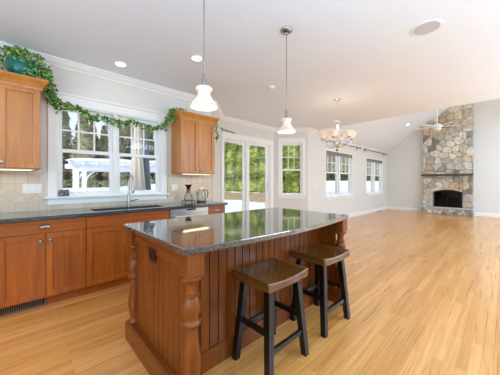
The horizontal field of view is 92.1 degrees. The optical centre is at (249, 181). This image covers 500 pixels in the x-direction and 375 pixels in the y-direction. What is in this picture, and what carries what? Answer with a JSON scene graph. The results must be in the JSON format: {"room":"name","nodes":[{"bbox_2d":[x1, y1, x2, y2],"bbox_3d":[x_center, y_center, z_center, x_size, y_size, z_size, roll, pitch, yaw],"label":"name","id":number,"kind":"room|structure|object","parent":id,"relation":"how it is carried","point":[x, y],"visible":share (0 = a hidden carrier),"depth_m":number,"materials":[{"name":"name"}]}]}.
{"room":"kitchen","nodes":[
{"label":"kitchen","id":0,"kind":"room"},
{"bbox_2d":[0,53,211,212],"bbox_3d":[-2.608,-0.122,2.803,5.060,2.740,0.172,0,0,-43],"label":"wall","id":1,"kind":"structure","parent":0,"point":[67,81],"depth_m":3.17,"materials":[{"name":"paint"}]},
{"bbox_2d":[0,70,48,169],"bbox_3d":[-2.578,-0.615,2.460,0.777,0.949,0.391,0,0,-43],"label":"upper cabinet","id":2,"kind":"object","parent":1,"relation":"attached to","point":[20,95],"visible":0.99,"depth_m":2.48,"materials":[{"name":"brown wood"}]},
{"bbox_2d":[0,168,33,170],"bbox_3d":[-2.535,-0.130,2.420,0.540,0.018,0.060,0,0,-43],"label":"light","id":3,"kind":"object","parent":2,"relation":"attached to","point":[0,168],"visible":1,"depth_m":2.49,"materials":[{"name":"white plastic"}]},
{"bbox_2d":[5,56,35,76],"bbox_3d":[-2.428,-1.180,2.562,0.252,0.190,0.252,0,0,-43],"label":"pot","id":4,"kind":"object","parent":2,"relation":"on","point":[12,64],"depth_m":2.47,"materials":[{"name":"teal ceramic"}]},
{"bbox_2d":[22,184,41,193],"bbox_3d":[-2.505,0.075,2.775,0.170,0.110,0.011,0,0,-43],"label":"light switch","id":5,"kind":"object","parent":1,"relation":"attached to","point":[26,188],"visible":1,"depth_m":2.77,"materials":[{"name":"white plastic"}]},
{"bbox_2d":[44,91,168,204],"bbox_3d":[-1.923,-0.410,3.425,1.530,1.367,0.210,0,0,-43],"label":"window","id":6,"kind":"structure","parent":1,"relation":"in","point":[94,106],"depth_m":3.34,"materials":[{"name":"white paint"}]},
{"bbox_2d":[58,190,68,196],"bbox_3d":[-2.295,0.137,2.973,0.103,0.081,0.030,0,0,-43],"label":"plaque","id":7,"kind":"object","parent":6,"relation":"on","point":[61,192],"visible":1,"depth_m":2.97,"materials":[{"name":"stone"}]},
{"bbox_2d":[0,41,318,132],"bbox_3d":[-1.441,-1.447,4.211,8.690,0.090,0.760,0,0,-43],"label":"trim","id":8,"kind":"structure","parent":1,"relation":"attached to","point":[51,60],"depth_m":3.45,"materials":[{"name":"white paint"}]},
{"bbox_2d":[172,184,176,190],"bbox_3d":[-1.241,0.090,3.970,0.100,0.115,0.011,0,0,-43],"label":"outlet","id":9,"kind":"object","parent":1,"relation":"attached to","point":[174,186],"visible":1,"depth_m":3.97,"materials":[{"name":"white plastic"}]},
{"bbox_2d":[168,110,219,173],"bbox_3d":[-0.925,-0.615,4.022,0.753,0.949,0.391,0,0,-43],"label":"upper cabinet","id":10,"kind":"object","parent":1,"relation":"attached to","point":[192,134],"visible":0.98,"depth_m":3.88,"materials":[{"name":"brown wood"}]},
{"bbox_2d":[0,45,234,142],"bbox_3d":[-1.300,-1.062,3.822,0.738,0.746,4.190,0,0,35],"label":"ivy","id":11,"kind":"object","parent":10,"relation":"on","point":[15,62],"visible":0.91,"depth_m":2.69,"materials":[{"name":"green plant"}]},
{"bbox_2d":[181,173,210,174],"bbox_3d":[-0.885,-0.130,3.979,0.520,0.018,0.060,0,0,-43],"label":"light","id":12,"kind":"object","parent":10,"relation":"attached to","point":[181,173],"visible":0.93,"depth_m":3.92,"materials":[{"name":"white plastic"}]},
{"bbox_2d":[211,110,220,201],"bbox_3d":[-0.756,-0.122,4.994,0.160,2.740,0.955,0,0,2],"label":"wall","id":13,"kind":"structure","parent":0,"point":[216,178],"depth_m":5.01,"materials":[{"name":"paint"}]},
{"bbox_2d":[221,120,273,207],"bbox_3d":[-0.058,-0.122,6.151,1.815,2.740,0.160,0,0,-43],"label":"wall","id":14,"kind":"structure","parent":0,"point":[237,128],"depth_m":6.11,"materials":[{"name":"paint"}]},
{"bbox_2d":[221,131,272,210],"bbox_3d":[-0.051,0.051,6.133,1.780,2.395,0.195,0,0,-43],"label":"door","id":15,"kind":"structure","parent":14,"relation":"in","point":[228,137],"depth_m":6.11,"materials":[{"name":"white paint"}]},
{"bbox_2d":[0,0,499,129],"bbox_3d":[1.378,-1.552,1.089,8.900,0.120,9.490,0,0,-43],"label":"ceiling","id":16,"kind":"structure","parent":0,"point":[364,54],"depth_m":2.69,"materials":[{"name":"paint"}]},
{"bbox_2d":[113,61,127,66],"bbox_3d":[-1.636,-1.488,3.049,0.164,0.007,0.164,0,0,-43],"label":"recessed light","id":17,"kind":"object","parent":16,"relation":"in","point":[117,63],"visible":1,"depth_m":3.05,"materials":[{"name":"white plastic"}]},
{"bbox_2d":[190,55,202,61],"bbox_3d":[-0.640,-1.488,2.904,0.164,0.007,0.164,0,0,-43],"label":"recessed light","id":18,"kind":"object","parent":16,"relation":"in","point":[197,58],"visible":0.94,"depth_m":2.90,"materials":[{"name":"white plastic"}]},
{"bbox_2d":[190,0,217,110],"bbox_3d":[-0.301,-0.991,1.580,0.186,1.003,0.186,0,0,-43],"label":"pendant light","id":19,"kind":"object","parent":16,"relation":"hanging from","point":[203,101],"visible":1,"depth_m":1.57,"materials":[{"name":"white glass"}]},
{"bbox_2d":[201,73,205,84],"bbox_3d":[-0.301,-0.665,1.580,0.044,0.097,0.044,0,0,-43],"label":"socket","id":20,"kind":"object","parent":19,"relation":"attached to","point":[203,75],"depth_m":1.57,"materials":[{"name":"silver metal"}]},
{"bbox_2d":[277,26,295,133],"bbox_3d":[0.358,-0.991,2.365,0.186,1.003,0.186,0,0,-43],"label":"pendant light","id":21,"kind":"object","parent":16,"relation":"hanging from","point":[286,127],"visible":1,"depth_m":2.35,"materials":[{"name":"white glass"}]},
{"bbox_2d":[318,98,356,150],"bbox_3d":[1.573,-1.024,4.358,0.689,0.935,0.684,0,0,-43],"label":"chandelier","id":22,"kind":"object","parent":16,"relation":"hanging from","point":[350,134],"visible":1,"depth_m":4.32,"materials":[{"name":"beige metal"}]},
{"bbox_2d":[410,19,442,36],"bbox_3d":[1.705,-1.488,2.335,0.260,0.008,0.260,0,0,-43],"label":"ceiling speaker","id":23,"kind":"object","parent":16,"relation":"attached to","point":[427,27],"visible":1,"depth_m":2.32,"materials":[{"name":"white plastic"}]},
{"bbox_2d":[413,21,439,34],"bbox_3d":[1.705,-1.488,2.335,0.218,0.005,0.218,0,0,-43],"label":"speaker grille","id":24,"kind":"object","parent":23,"relation":"attached to","point":[426,27],"depth_m":2.32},
{"bbox_2d":[0,209,499,374],"bbox_3d":[3.652,1.308,3.197,15.100,0.120,9.430,0,0,-43],"label":"floor","id":25,"kind":"structure","parent":0,"point":[423,289],"depth_m":2.16,"materials":[{"name":"brown wood"}]},
{"bbox_2d":[0,217,85,316],"bbox_3d":[-2.225,0.810,2.594,0.672,0.876,0.659,0,0,-43],"label":"base cabinet","id":26,"kind":"object","parent":25,"relation":"on","point":[40,259],"visible":0.98,"depth_m":2.36,"materials":[{"name":"brown wood"}]},
{"bbox_2d":[0,298,45,315],"bbox_3d":[-2.261,1.193,2.257,0.535,0.086,0.012,0,0,-43],"label":"vent","id":27,"kind":"object","parent":26,"relation":"attached to","point":[20,307],"visible":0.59,"depth_m":2.32,"materials":[{"name":"brown metal"}]},
{"bbox_2d":[84,210,168,293],"bbox_3d":[-1.635,0.810,3.151,0.942,0.876,0.659,0,0,-43],"label":"base cabinet","id":28,"kind":"object","parent":25,"relation":"on","point":[108,254],"visible":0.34,"depth_m":2.77,"materials":[{"name":"brown wood"}]},
{"bbox_2d":[169,207,207,218],"bbox_3d":[-1.058,0.812,3.678,0.610,0.872,0.671,0,0,-43],"label":"dishwasher","id":29,"kind":"object","parent":25,"relation":"on","point":[198,211],"visible":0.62,"depth_m":3.43,"materials":[{"name":"silver metal"}]},
{"bbox_2d":[208,205,224,214],"bbox_3d":[-0.725,0.810,4.011,0.322,0.876,0.659,0,0,-43],"label":"base cabinet","id":30,"kind":"object","parent":25,"relation":"on","point":[211,209],"visible":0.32,"depth_m":3.78,"materials":[{"name":"brown wood"}]},
{"bbox_2d":[125,219,346,374],"bbox_3d":[0.001,0.810,2.189,1.812,0.876,0.992,0,0,-43],"label":"kitchen island","id":31,"kind":"object","parent":25,"relation":"on","point":[183,309],"visible":0.6,"depth_m":1.67,"materials":[{"name":"brown wood"}]},
{"bbox_2d":[149,247,155,262],"bbox_3d":[-0.663,0.492,1.630,0.008,0.088,0.110,0,0,-43],"label":"outlet","id":32,"kind":"object","parent":31,"relation":"attached to","point":[152,252],"visible":1,"depth_m":1.61,"materials":[{"name":"brown plastic"}]},
{"bbox_2d":[123,207,347,255],"bbox_3d":[0.022,0.352,2.155,1.827,0.036,1.070,0,0,-43],"label":"island countertop","id":33,"kind":"structure","parent":31,"relation":"on","point":[185,236],"depth_m":1.77,"materials":[{"name":"black stone"}]},
{"bbox_2d":[232,257,308,374],"bbox_3d":[0.150,0.934,1.727,0.433,0.629,0.359,0,0,-43],"label":"bar stool","id":34,"kind":"object","parent":25,"relation":"on","point":[271,275],"visible":1,"depth_m":1.68,"materials":[{"name":"brown wood"}]},
{"bbox_2d":[290,243,350,337],"bbox_3d":[0.641,0.934,2.197,0.433,0.629,0.359,0,0,-42],"label":"bar stool","id":35,"kind":"object","parent":25,"relation":"on","point":[322,256],"visible":0.98,"depth_m":2.14,"materials":[{"name":"black paint"}]},
{"bbox_2d":[420,103,473,216],"bbox_3d":[7.632,-1.052,9.373,0.429,4.600,1.590,0,0,-43],"label":"stone fireplace","id":36,"kind":"object","parent":25,"relation":"on","point":[449,150],"visible":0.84,"depth_m":9.28,"materials":[{"name":"grey stone"}]},
{"bbox_2d":[421,174,473,175],"bbox_3d":[7.574,-0.275,9.311,0.200,0.055,1.560,0,0,-43],"label":"mantel shelf","id":37,"kind":"object","parent":36,"relation":"attached to","point":[426,174],"visible":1,"depth_m":9.27,"materials":[{"name":"brown wood"}]},
{"bbox_3d":[-2.724,0.810,2.122,0.694,0.876,0.659,0,0,-43],"label":"base cabinet","id":38,"kind":"object","parent":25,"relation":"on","visible":0},
{"bbox_2d":[0,200,227,223],"bbox_3d":[-1.793,0.352,3.003,3.320,0.037,0.658,0,0,-43],"label":"countertop","id":39,"kind":"structure","parent":38,"relation":"on","point":[9,217],"depth_m":2.82,"materials":[{"name":"black stone"}]},
{"bbox_2d":[127,175,137,205],"bbox_3d":[-1.592,0.116,3.318,0.150,0.437,0.216,0,0,-43],"label":"kitchen faucet","id":40,"kind":"object","parent":39,"relation":"on","point":[132,190],"visible":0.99,"depth_m":3.33,"materials":[{"name":"silver metal"}]},
{"bbox_3d":[-0.993,0.315,3.905,0.190,0.039,0.120,0,0,-43],"label":"trivet","id":41,"kind":"object","parent":39,"relation":"on","visible":0},
{"bbox_2d":[184,185,192,199],"bbox_3d":[-0.997,0.168,3.901,0.140,0.252,0.140,0,0,-43],"label":"coffee maker","id":42,"kind":"object","parent":41,"relation":"on","point":[188,187],"visible":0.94,"depth_m":3.87,"materials":[{"name":"clear glass"}]},
{"bbox_3d":[-0.816,0.327,4.045,0.160,0.014,0.160,0,0,-43],"label":"trivet","id":43,"kind":"object","parent":39,"relation":"on","visible":0},
{"bbox_2d":[196,187,207,200],"bbox_3d":[-0.803,0.200,4.043,0.182,0.240,0.158,0,0,2],"label":"glass kettle","id":44,"kind":"object","parent":43,"relation":"on","point":[201,187],"visible":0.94,"depth_m":4.02,"materials":[{"name":"clear glass"}]},
{"bbox_2d":[274,131,307,210],"bbox_3d":[1.136,-0.122,6.782,0.955,2.740,0.160,0,0,2],"label":"wall","id":45,"kind":"structure","parent":0,"point":[287,203],"depth_m":6.70,"materials":[{"name":"paint"}]},
{"bbox_2d":[277,138,306,197],"bbox_3d":[1.160,-0.386,6.757,0.805,1.677,0.210,0,0,2],"label":"window","id":46,"kind":"structure","parent":45,"relation":"in","point":[288,142],"depth_m":6.69,"materials":[{"name":"white paint"}]},
{"bbox_2d":[308,132,385,214],"bbox_3d":[3.967,-0.077,9.026,6.635,2.650,0.160,0,0,-43],"label":"wall","id":47,"kind":"structure","parent":0,"point":[317,202],"depth_m":8.11,"materials":[{"name":"paint"}]},
{"bbox_2d":[325,149,353,199],"bbox_3d":[2.961,-0.225,8.041,1.950,1.555,0.210,0,0,-43],"label":"window","id":48,"kind":"structure","parent":47,"relation":"in","point":[337,195],"depth_m":8.03,"materials":[{"name":"white paint"}]},
{"bbox_2d":[326,150,351,157],"bbox_3d":[2.982,-0.917,8.019,1.836,0.118,0.050,0,0,-43],"label":"window shade","id":49,"kind":"object","parent":48,"relation":"attached to","point":[327,151],"visible":0.86,"depth_m":7.92,"materials":[{"name":"beige fabric"}]},
{"bbox_2d":[366,157,382,196],"bbox_3d":[5.225,-0.200,10.180,1.920,1.545,0.210,0,0,-43],"label":"window","id":50,"kind":"structure","parent":47,"relation":"in","point":[373,164],"depth_m":10.17,"materials":[{"name":"white paint"}]},
{"bbox_2d":[367,158,382,163],"bbox_3d":[5.245,-0.887,10.159,1.806,0.118,0.050,0,0,-43],"label":"window shade","id":51,"kind":"object","parent":50,"relation":"attached to","point":[368,159],"visible":0.83,"depth_m":10.10,"materials":[{"name":"beige fabric"}]},
{"bbox_2d":[346,206,420,217],"bbox_3d":[3.698,1.183,8.738,7.474,0.130,1.367,0,0,-31],"label":"baseboard","id":52,"kind":"structure","parent":47,"relation":"attached to","point":[385,207],"depth_m":10.25,"materials":[{"name":"white paint"}]},
{"bbox_2d":[316,107,449,151],"bbox_3d":[7.087,-2.776,6.048,6.250,3.050,8.855,0,0,-43],"label":"ceiling","id":53,"kind":"structure","parent":0,"point":[385,134],"depth_m":8.90,"materials":[{"name":"paint"}]},
{"bbox_2d":[416,109,454,130],"bbox_3d":[5.714,-2.247,7.376,1.089,1.389,1.095,0,0,-43],"label":"ceiling fan","id":54,"kind":"object","parent":53,"relation":"hanging from","point":[437,127],"visible":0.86,"depth_m":7.29,"materials":[{"name":"white paint"}]},
{"bbox_2d":[386,99,499,215],"bbox_3d":[9.249,-1.476,8.091,0.160,5.449,8.555,0,0,-43],"label":"wall","id":55,"kind":"structure","parent":0,"point":[404,161],"depth_m":8.95,"materials":[{"name":"paint"}]},
{"bbox_2d":[474,212,499,217],"bbox_3d":[10.204,1.183,6.954,0.014,0.130,5.490,0,0,-43],"label":"baseboard","id":56,"kind":"structure","parent":55,"relation":"attached to","point":[475,213],"depth_m":8.69,"materials":[{"name":"white paint"}]},
{"label":"outside","id":57,"kind":"structure","parent":0,"visible":0},
{"bbox_2d":[62,184,378,212],"bbox_3d":[3.014,0.739,44.127,155.000,1.339,140.000,0,0,-43],"label":"ground","id":58,"kind":"structure","parent":57,"point":[233,198],"depth_m":18.72,"materials":[{"name":"grass"}]},
{"bbox_2d":[62,153,69,187],"bbox_3d":[-29.434,-5.347,35.187,5.309,13.027,5.355,0,0,-41],"label":"spruce tree","id":59,"kind":"object","parent":58,"relation":"on","point":[64,180],"visible":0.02,"depth_m":35.88,"materials":[{"name":"green plant"}]},
{"bbox_2d":[62,111,73,185],"bbox_3d":[-31.270,-7.120,40.025,5.129,16.446,5.229,0,0,-24],"label":"spruce tree","id":60,"kind":"object","parent":58,"relation":"on","point":[66,135],"visible":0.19,"depth_m":39.55,"materials":[{"name":"green plant"}]},
{"bbox_2d":[65,115,100,187],"bbox_3d":[-26.552,-5.557,38.461,5.229,13.459,5.129,0,0,-15],"label":"spruce tree","id":61,"kind":"object","parent":58,"relation":"on","point":[86,143],"visible":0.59,"depth_m":37.70,"materials":[{"name":"green plant"}]},
{"bbox_2d":[89,121,104,183],"bbox_3d":[-28.029,-4.962,42.886,5.355,11.990,5.309,0,0,2],"label":"spruce tree","id":62,"kind":"object","parent":58,"relation":"on","point":[97,146],"visible":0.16,"depth_m":42.53,"materials":[{"name":"green plant"}]},
{"bbox_2d":[98,125,107,178],"bbox_3d":[-29.129,-5.221,48.190,5.309,12.173,5.355,0,0,-35],"label":"spruce tree","id":63,"kind":"object","parent":58,"relation":"on","point":[102,139],"visible":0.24,"depth_m":47.54,"materials":[{"name":"green plant"}]},
{"bbox_2d":[65,158,154,191],"bbox_3d":[-3.978,0.348,8.890,4.260,2.200,2.560,0,0,-28],"label":"pergola","id":64,"kind":"object","parent":58,"relation":"on","point":[84,165],"visible":0.38,"depth_m":7.43,"materials":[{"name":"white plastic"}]},
{"bbox_2d":[100,133,128,186],"bbox_3d":[-23.244,-4.801,41.372,5.309,11.746,5.355,0,0,29],"label":"spruce tree","id":65,"kind":"object","parent":58,"relation":"on","point":[123,180],"visible":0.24,"depth_m":40.55,"materials":[{"name":"green plant"}]},
{"bbox_2d":[102,122,133,152],"bbox_3d":[-18.632,-4.214,35.036,5.460,10.644,8.231,0,0,-26],"label":"bare tree","id":66,"kind":"object","parent":58,"relation":"on","point":[104,122],"visible":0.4,"depth_m":36.38,"materials":[{"name":"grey plant"}]},
{"bbox_2d":[119,120,129,178],"bbox_3d":[-24.895,-6.288,45.738,5.355,14.128,5.309,0,0,-12],"label":"spruce tree","id":67,"kind":"object","parent":58,"relation":"on","point":[121,130],"visible":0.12,"depth_m":45.54,"materials":[{"name":"green plant"}]},
{"bbox_2d":[123,122,133,174],"bbox_3d":[-25.736,-7.678,51.071,5.355,16.394,5.309,0,0,-17],"label":"spruce tree","id":68,"kind":"object","parent":58,"relation":"on","point":[126,133],"visible":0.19,"depth_m":50.27,"materials":[{"name":"green plant"}]},
{"bbox_2d":[130,124,150,189],"bbox_3d":[-2.526,0.008,5.546,0.612,2.760,0.532,0,0,-43],"label":"umbrella","id":69,"kind":"object","parent":58,"relation":"on","point":[140,167],"visible":0.64,"depth_m":5.44,"materials":[{"name":"grey fabric"}]},
{"bbox_2d":[127,123,154,183],"bbox_3d":[-20.068,-5.464,44.330,5.355,12.144,5.309,0,0,20],"label":"spruce tree","id":70,"kind":"object","parent":58,"relation":"on","point":[151,178],"visible":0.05,"depth_m":44.02,"materials":[{"name":"green plant"}]},
{"bbox_2d":[144,124,152,176],"bbox_3d":[-21.622,-7.447,48.852,5.355,16.029,5.309,0,0,27],"label":"spruce tree","id":71,"kind":"object","parent":58,"relation":"on","point":[149,142],"visible":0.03,"depth_m":49.01,"materials":[{"name":"green plant"}]},
{"bbox_2d":[148,125,153,160],"bbox_3d":[-22.778,-7.723,54.299,5.355,16.488,5.309,0,0,2],"label":"spruce tree","id":72,"kind":"object","parent":58,"relation":"on","point":[151,132],"visible":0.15,"depth_m":53.83,"materials":[{"name":"green plant"}]},
{"bbox_2d":[224,143,226,189],"bbox_3d":[-2.765,-3.409,25.646,2.004,9.220,2.028,0,0,31],"label":"arborvitae","id":73,"kind":"object","parent":58,"relation":"on","point":[225,151],"visible":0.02,"depth_m":24.96,"materials":[{"name":"green plant"}]},
{"bbox_2d":[224,142,236,190],"bbox_3d":[-1.728,-3.393,24.545,2.002,9.212,2.026,0,0,-39],"label":"arborvitae","id":74,"kind":"object","parent":58,"relation":"on","point":[229,157],"visible":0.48,"depth_m":23.90,"materials":[{"name":"green plant"}]},
{"bbox_2d":[233,144,241,190],"bbox_3d":[-0.689,-3.252,23.436,1.951,8.868,1.927,0,0,-14],"label":"arborvitae","id":75,"kind":"object","parent":58,"relation":"on","point":[237,186],"visible":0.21,"depth_m":22.86,"materials":[{"name":"green plant"}]},
{"bbox_2d":[249,145,258,191],"bbox_3d":[0.356,-3.461,22.333,2.040,9.275,2.016,0,0,7],"label":"arborvitae","id":76,"kind":"object","parent":58,"relation":"on","point":[253,164],"visible":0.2,"depth_m":21.63,"materials":[{"name":"green plant"}]},
{"bbox_2d":[256,147,264,191],"bbox_3d":[1.400,-3.146,21.221,1.874,8.623,1.897,0,0,25],"label":"arborvitae","id":77,"kind":"object","parent":58,"relation":"on","point":[260,157],"visible":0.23,"depth_m":20.71,"materials":[{"name":"green plant"}]},
{"bbox_2d":[282,146,285,192],"bbox_3d":[2.443,-3.386,20.122,2.021,9.189,1.997,0,0,-16],"label":"arborvitae","id":78,"kind":"object","parent":58,"relation":"on","point":[283,147],"visible":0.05,"depth_m":19.45,"materials":[{"name":"green plant"}]},
{"bbox_2d":[283,146,299,192],"bbox_3d":[3.498,-3.148,19.011,1.908,8.676,1.886,0,0,13],"label":"arborvitae","id":79,"kind":"object","parent":58,"relation":"on","point":[292,182],"visible":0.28,"depth_m":18.41,"materials":[{"name":"green plant"}]},
{"bbox_2d":[326,154,330,171],"bbox_3d":[10.267,-3.371,33.409,2.862,8.960,2.914,0,0,-21],"label":"spruce tree","id":80,"kind":"object","parent":58,"relation":"on","point":[329,164],"visible":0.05,"depth_m":32.78,"materials":[{"name":"green plant"}]},
{"bbox_2d":[326,170,333,180],"bbox_3d":[7.276,-0.172,24.345,3.770,2.447,1.925,0,0,-43],"label":"bush","id":81,"kind":"object","parent":58,"relation":"on","point":[329,177],"visible":0.16,"depth_m":23.80,"materials":[{"name":"green plant"}]},
{"bbox_2d":[329,155,343,171],"bbox_3d":[12.598,-4.029,35.894,3.303,10.338,3.362,0,0,-21],"label":"spruce tree","id":82,"kind":"object","parent":58,"relation":"on","point":[333,156],"visible":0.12,"depth_m":35.19,"materials":[{"name":"green plant"}]},
{"bbox_2d":[332,170,347,180],"bbox_3d":[9.893,-0.159,26.817,3.807,2.472,1.944,0,0,-43],"label":"bush","id":83,"kind":"object","parent":58,"relation":"on","point":[343,177],"visible":0.2,"depth_m":26.06,"materials":[{"name":"green plant"}]},
{"bbox_2d":[340,156,347,172],"bbox_3d":[14.932,-3.849,38.373,3.181,9.958,3.239,0,0,-21],"label":"spruce tree","id":84,"kind":"object","parent":58,"relation":"on","point":[343,158],"visible":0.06,"depth_m":37.60,"materials":[{"name":"green plant"}]},
{"bbox_2d":[326,181,378,190],"bbox_3d":[15.090,0.663,29.693,27.525,1.570,0.070,0,0,-43],"label":"fence","id":85,"kind":"object","parent":58,"relation":"on","point":[330,185],"visible":0.16,"depth_m":24.18,"materials":[{"name":"white plastic"}]},
{"bbox_2d":[367,161,370,174],"bbox_3d":[21.933,-4.143,45.818,3.371,10.551,3.431,0,0,-21],"label":"spruce tree","id":86,"kind":"object","parent":58,"relation":"on","point":[368,163],"visible":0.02,"depth_m":44.88,"materials":[{"name":"green plant"}]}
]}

